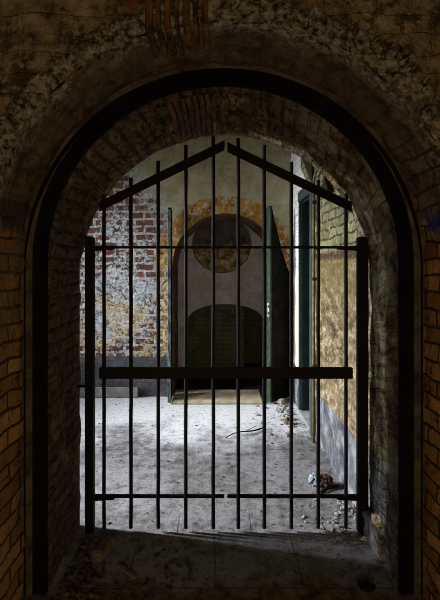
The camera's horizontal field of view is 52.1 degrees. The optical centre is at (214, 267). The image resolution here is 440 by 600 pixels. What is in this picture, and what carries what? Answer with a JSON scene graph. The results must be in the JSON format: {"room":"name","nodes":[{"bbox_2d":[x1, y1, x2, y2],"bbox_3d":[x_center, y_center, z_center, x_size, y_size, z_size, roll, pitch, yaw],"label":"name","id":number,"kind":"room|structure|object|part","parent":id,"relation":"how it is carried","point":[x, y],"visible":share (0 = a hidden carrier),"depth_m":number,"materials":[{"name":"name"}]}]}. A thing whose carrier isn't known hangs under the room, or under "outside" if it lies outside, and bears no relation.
{"room":"brick archway passage","nodes":[
{"label":"brick archway passage","id":0,"kind":"room"},
{"bbox_2d":[80,135,290,396],"bbox_3d":[-1.177,-0.200,5.601,4.245,3.600,0.015,0,0,0],"label":"wall","id":1,"kind":"structure","parent":0,"point":[199,174],"depth_m":5.60,"materials":[{"name":"paint"}]},
{"bbox_2d":[80,387,137,397],"bbox_3d":[-2.120,1.540,5.570,2.340,0.120,0.060,0,0,0],"label":"baseboard","id":2,"kind":"structure","parent":1,"relation":"attached to","point":[111,392],"depth_m":5.54,"materials":[{"name":"grey concrete"}]},
{"bbox_2d":[168,207,171,402],"bbox_3d":[-0.540,0.435,5.410,0.038,2.290,0.309,0,0,-2],"label":"door","id":3,"kind":"structure","parent":1,"relation":"in","point":[169,208],"depth_m":5.26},
{"bbox_2d":[172,213,261,394],"bbox_3d":[0.137,0.458,6.050,1.351,2.284,0.900,0,0,0],"label":"doorway","id":4,"kind":"structure","parent":1,"relation":"in","point":[249,223],"depth_m":6.00,"materials":[{"name":"grey paint"}]},
{"bbox_2d":[266,206,288,402],"bbox_3d":[0.759,0.425,5.409,0.378,2.310,0.068,0,0,-44],"label":"door","id":5,"kind":"structure","parent":1,"relation":"in","point":[277,272],"depth_m":5.33,"materials":[{"name":"metal"}]},
{"bbox_2d":[172,213,262,366],"bbox_3d":[0.140,0.250,6.568,1.520,2.700,0.144,0,0,0],"label":"wall","id":6,"kind":"structure","parent":0,"point":[199,276],"depth_m":6.50,"materials":[{"name":"grey paint"}]},
{"bbox_2d":[193,221,249,271],"bbox_3d":[0.100,-0.360,6.537,0.840,0.840,0.220,0,0,0],"label":"round window","id":7,"kind":"structure","parent":6,"relation":"attached to","point":[225,231],"depth_m":6.59,"materials":[{"name":"brown glass"}]},
{"bbox_2d":[0,23,436,476],"bbox_3d":[-0.550,-0.200,2.800,5.500,3.600,0.001,0,0,0],"label":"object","id":8,"kind":"structure","parent":0,"point":[58,86],"depth_m":2.80,"materials":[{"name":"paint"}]},
{"bbox_2d":[0,0,439,599],"bbox_3d":[0.000,-0.150,2.005,5.200,3.500,0.470,0,0,0],"label":"wall","id":9,"kind":"structure","parent":0,"point":[42,45],"depth_m":1.92,"materials":[{"name":"brown brick"}]},
{"bbox_2d":[144,0,209,58],"bbox_3d":[-0.152,-1.316,1.886,0.260,0.808,0.254,0,0,0],"label":"trim","id":10,"kind":"structure","parent":9,"relation":"attached to","point":[149,21],"depth_m":1.79,"materials":[{"name":"brick"}]},
{"bbox_2d":[0,0,437,132],"bbox_3d":[0.015,-0.822,1.800,1.741,0.579,0.087,0,0,0],"label":"trim","id":11,"kind":"structure","parent":9,"relation":"attached to","point":[315,19],"depth_m":1.76,"materials":[{"name":"brown brick"}]},
{"bbox_2d":[20,63,426,597],"bbox_3d":[0.040,0.314,2.227,1.946,2.573,0.087,0,0,0],"label":"door frame","id":12,"kind":"structure","parent":9,"relation":"attached to","point":[341,119],"depth_m":2.21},
{"bbox_2d":[47,87,398,590],"bbox_3d":[0.056,0.348,2.510,1.811,2.504,0.580,0,0,0],"label":"archway","id":13,"kind":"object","parent":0,"point":[287,124],"depth_m":2.47,"materials":[{"name":"brown brick"}]},
{"bbox_2d":[78,136,225,533],"bbox_3d":[-0.385,0.401,2.729,0.901,2.398,0.056,0,0,0],"label":"gate leaf","id":14,"kind":"object","parent":13,"relation":"attached to","point":[91,497],"visible":0.98,"depth_m":2.72,"materials":[{"name":"black metal"}]},
{"bbox_3d":[-0.758,0.706,2.730,0.052,1.788,0.050,0,0,0],"label":"heel post","id":15,"kind":"part","parent":14,"relation":"part of","materials":[{"name":"black metal"}]},
{"bbox_3d":[-0.351,1.386,2.734,0.815,0.022,0.014,0,0,0],"label":"rail","id":16,"kind":"part","parent":14,"relation":"part of","materials":[{"name":"black metal"}]},
{"bbox_3d":[-0.319,-0.556,2.712,0.754,0.429,0.012,0,0,0],"label":"rail","id":17,"kind":"part","parent":14,"relation":"part of","materials":[{"name":"black metal"}]},
{"bbox_3d":[-0.346,-0.126,2.734,0.824,0.016,0.014,0,0,0],"label":"rail","id":18,"kind":"part","parent":14,"relation":"part of","materials":[{"name":"black metal"}]},
{"bbox_2d":[99,367,352,378],"bbox_3d":[0.066,0.630,2.704,1.521,0.068,0.028,0,0,0],"label":"crossbar","id":19,"kind":"object","parent":14,"relation":"attached to","point":[104,372],"visible":1,"depth_m":2.69,"materials":[{"name":"black metal"}]},
{"bbox_2d":[167,94,216,143],"bbox_3d":[-0.117,-0.822,2.533,0.254,0.112,0.554,0,0,0],"label":"trim","id":20,"kind":"structure","parent":13,"relation":"attached to","point":[210,106],"depth_m":2.35,"materials":[{"name":"brick"}]},
{"bbox_2d":[213,123,215,136],"bbox_3d":[-0.002,-0.834,2.495,0.021,0.079,0.453,0,0,0],"label":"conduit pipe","id":21,"kind":"object","parent":13,"relation":"attached to","point":[214,124],"visible":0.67,"depth_m":2.63,"materials":[{"name":"grey metal"}]},
{"bbox_2d":[226,138,368,533],"bbox_3d":[0.501,0.407,2.729,0.871,2.386,0.056,0,0,0],"label":"gate leaf","id":22,"kind":"object","parent":13,"relation":"attached to","point":[361,248],"visible":0.99,"depth_m":2.72,"materials":[{"name":"black metal"}]},
{"bbox_3d":[0.480,-0.126,2.734,0.828,0.016,0.014,0,0,0],"label":"rail","id":23,"kind":"part","parent":22,"relation":"part of","materials":[{"name":"black metal"}]},
{"bbox_3d":[0.449,-0.548,2.712,0.750,0.420,0.012,0,0,0],"label":"rail","id":24,"kind":"part","parent":22,"relation":"part of","materials":[{"name":"black metal"}]},
{"bbox_3d":[0.484,1.386,2.734,0.820,0.022,0.014,0,0,0],"label":"rail","id":25,"kind":"part","parent":22,"relation":"part of","materials":[{"name":"black metal"}]},
{"bbox_3d":[0.894,0.706,2.730,0.062,1.788,0.050,0,0,0],"label":"heel post","id":26,"kind":"part","parent":22,"relation":"part of","materials":[{"name":"black metal"}]},
{"bbox_2d":[21,363,426,599],"bbox_3d":[-0.100,1.600,2.500,6.600,0.001,11.000,0,0,0],"label":"floor","id":27,"kind":"structure","parent":0,"point":[225,538],"depth_m":2.86,"materials":[{"name":"concrete"}]},
{"bbox_2d":[92,535,115,561],"bbox_3d":[-0.623,1.572,2.526,0.067,0.055,0.163,0,0,14],"label":"brick","id":28,"kind":"object","parent":27,"relation":"on","point":[108,542],"visible":1,"depth_m":2.50,"materials":[{"name":"brown brick"}]},
{"bbox_2d":[54,536,197,599],"bbox_3d":[-0.440,1.587,2.407,0.711,0.027,0.555,0,0,0],"label":"rubble","id":29,"kind":"object","parent":27,"relation":"on","point":[82,567],"visible":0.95,"depth_m":2.31,"materials":[{"name":"brown stone"}]},
{"bbox_2d":[117,564,136,579],"bbox_3d":[-0.462,1.592,2.361,0.150,0.012,0.022,0,0,43],"label":"wood splinter","id":30,"kind":"object","parent":27,"relation":"on","point":[120,566],"visible":1,"depth_m":2.35,"materials":[{"name":"brown wood"}]},
{"bbox_2d":[96,402,322,529],"bbox_3d":[-0.203,1.594,4.055,2.371,0.012,2.612,0,0,0],"label":"grit","id":31,"kind":"object","parent":27,"relation":"on","point":[139,402],"visible":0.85,"depth_m":3.48,"materials":[{"name":"grey gravel"}]},
{"bbox_2d":[172,390,261,403],"bbox_3d":[0.030,1.578,5.520,1.070,0.044,0.500,0,0,0],"label":"stone step","id":32,"kind":"structure","parent":27,"relation":"on","point":[194,396],"depth_m":5.41,"materials":[{"name":"beige stone"}]},
{"bbox_2d":[226,425,261,437],"bbox_3d":[0.294,1.571,4.329,0.452,0.051,0.058,0,0,-31],"label":"twig","id":33,"kind":"object","parent":27,"relation":"on","point":[256,425],"visible":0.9,"depth_m":4.33,"materials":[{"name":"wood"}]},
{"bbox_2d":[252,404,298,438],"bbox_3d":[0.635,1.581,4.718,0.484,0.037,1.061,0,0,0],"label":"rubble","id":34,"kind":"object","parent":27,"relation":"on","point":[283,406],"visible":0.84,"depth_m":4.87,"materials":[{"name":"grey stone"}]},
{"bbox_2d":[184,547,375,599],"bbox_3d":[0.314,1.597,2.361,0.988,0.007,0.431,0,0,0],"label":"grit","id":35,"kind":"object","parent":27,"relation":"on","point":[313,586],"visible":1,"depth_m":2.33,"materials":[{"name":"grey gravel"}]},
{"bbox_2d":[276,398,284,403],"bbox_3d":[0.773,1.567,5.296,0.088,0.066,0.086,0,0,42],"label":"lump","id":36,"kind":"object","parent":27,"relation":"on","point":[279,401],"visible":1,"depth_m":5.28,"materials":[{"name":"beige stone"}]},
{"bbox_2d":[284,417,288,424],"bbox_3d":[0.747,1.565,4.616,0.081,0.070,0.085,0,0,25],"label":"lump","id":37,"kind":"object","parent":27,"relation":"on","point":[286,419],"visible":0.62,"depth_m":4.59,"materials":[{"name":"stone"}]},
{"bbox_2d":[308,472,315,486],"bbox_3d":[0.733,1.552,3.304,0.094,0.097,0.098,0,0,24],"label":"crumpled paper","id":38,"kind":"object","parent":27,"relation":"on","point":[312,477],"visible":0.62,"depth_m":3.29,"materials":[{"name":"white paper"}]},
{"bbox_2d":[320,473,333,486],"bbox_3d":[0.798,1.554,3.304,0.131,0.092,0.158,0,0,0],"label":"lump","id":39,"kind":"object","parent":27,"relation":"on","point":[325,479],"visible":0.75,"depth_m":3.26,"materials":[{"name":"brown stone"}]},
{"bbox_2d":[293,489,364,544],"bbox_3d":[0.719,1.591,2.924,0.518,0.018,0.654,0,0,0],"label":"rubble","id":40,"kind":"object","parent":27,"relation":"on","point":[335,519],"visible":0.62,"depth_m":2.79,"materials":[{"name":"grey stone"}]},
{"bbox_2d":[320,484,339,493],"bbox_3d":[0.821,1.583,3.242,0.194,0.034,0.032,0,0,-34],"label":"stick","id":41,"kind":"object","parent":27,"relation":"on","point":[328,487],"visible":0.9,"depth_m":3.23,"materials":[{"name":"brown wood"}]},
{"bbox_2d":[357,581,375,592],"bbox_3d":[0.756,1.581,2.237,0.091,0.038,0.052,0,0,0],"label":"lump","id":42,"kind":"object","parent":27,"relation":"on","point":[366,586],"visible":1,"depth_m":2.22,"materials":[{"name":"black stone"}]},
{"bbox_2d":[188,304,262,366],"bbox_3d":[0.175,1.000,7.050,1.350,1.200,1.100,0,0,0],"label":"wall","id":43,"kind":"structure","parent":0,"point":[199,321],"depth_m":6.95,"materials":[{"name":"brick"}]},
{"bbox_2d":[291,153,360,506],"bbox_3d":[0.945,-0.200,4.200,0.024,3.600,2.800,0,0,0],"label":"wall","id":44,"kind":"structure","parent":0,"point":[331,214],"depth_m":3.59,"materials":[{"name":"paint"}]},
{"bbox_2d":[298,180,315,437],"bbox_3d":[1.058,0.378,4.628,0.295,2.445,0.815,0,0,0],"label":"door","id":45,"kind":"structure","parent":44,"relation":"in","point":[304,196],"depth_m":4.95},
{"bbox_3d":[0.943,0.385,5.003,0.024,2.430,0.055,0,0,0],"label":"architrave","id":46,"kind":"part","parent":45,"relation":"part of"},
{"bbox_3d":[0.932,0.385,4.287,0.045,2.430,0.115,0,0,0],"label":"architrave","id":47,"kind":"part","parent":45,"relation":"part of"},
{"bbox_2d":[303,159,314,180],"bbox_3d":[0.930,-0.985,4.490,0.030,0.330,0.460,0,0,0],"label":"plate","id":48,"kind":"object","parent":44,"relation":"attached to","point":[310,169],"visible":0.43,"depth_m":4.36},
{"bbox_2d":[312,169,317,442],"bbox_3d":[0.913,0.331,4.024,0.046,2.538,0.253,0,0,0],"label":"pipe","id":49,"kind":"object","parent":44,"relation":"attached to","point":[314,278],"visible":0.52,"depth_m":4.11,"materials":[{"name":"metal"}]},
{"bbox_2d":[320,176,334,192],"bbox_3d":[0.919,-0.680,3.692,0.062,0.160,0.305,0,0,0],"label":"wall bracket","id":50,"kind":"object","parent":44,"relation":"attached to","point":[327,185],"visible":0.47,"depth_m":3.61,"materials":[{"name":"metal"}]},
{"bbox_2d":[362,504,385,562],"bbox_3d":[0.926,1.530,2.619,0.086,0.140,0.365,0,0,0],"label":"trim","id":51,"kind":"structure","parent":44,"relation":"attached to","point":[375,537],"depth_m":2.53,"materials":[{"name":"beige stone"}]},
{"bbox_2d":[371,512,381,527],"bbox_3d":[0.924,1.433,2.576,0.064,0.054,0.108,0,0,0],"label":"lump","id":52,"kind":"object","parent":51,"relation":"on","point":[375,518],"visible":0.91,"depth_m":2.54,"materials":[{"name":"beige stone"}]}
]}

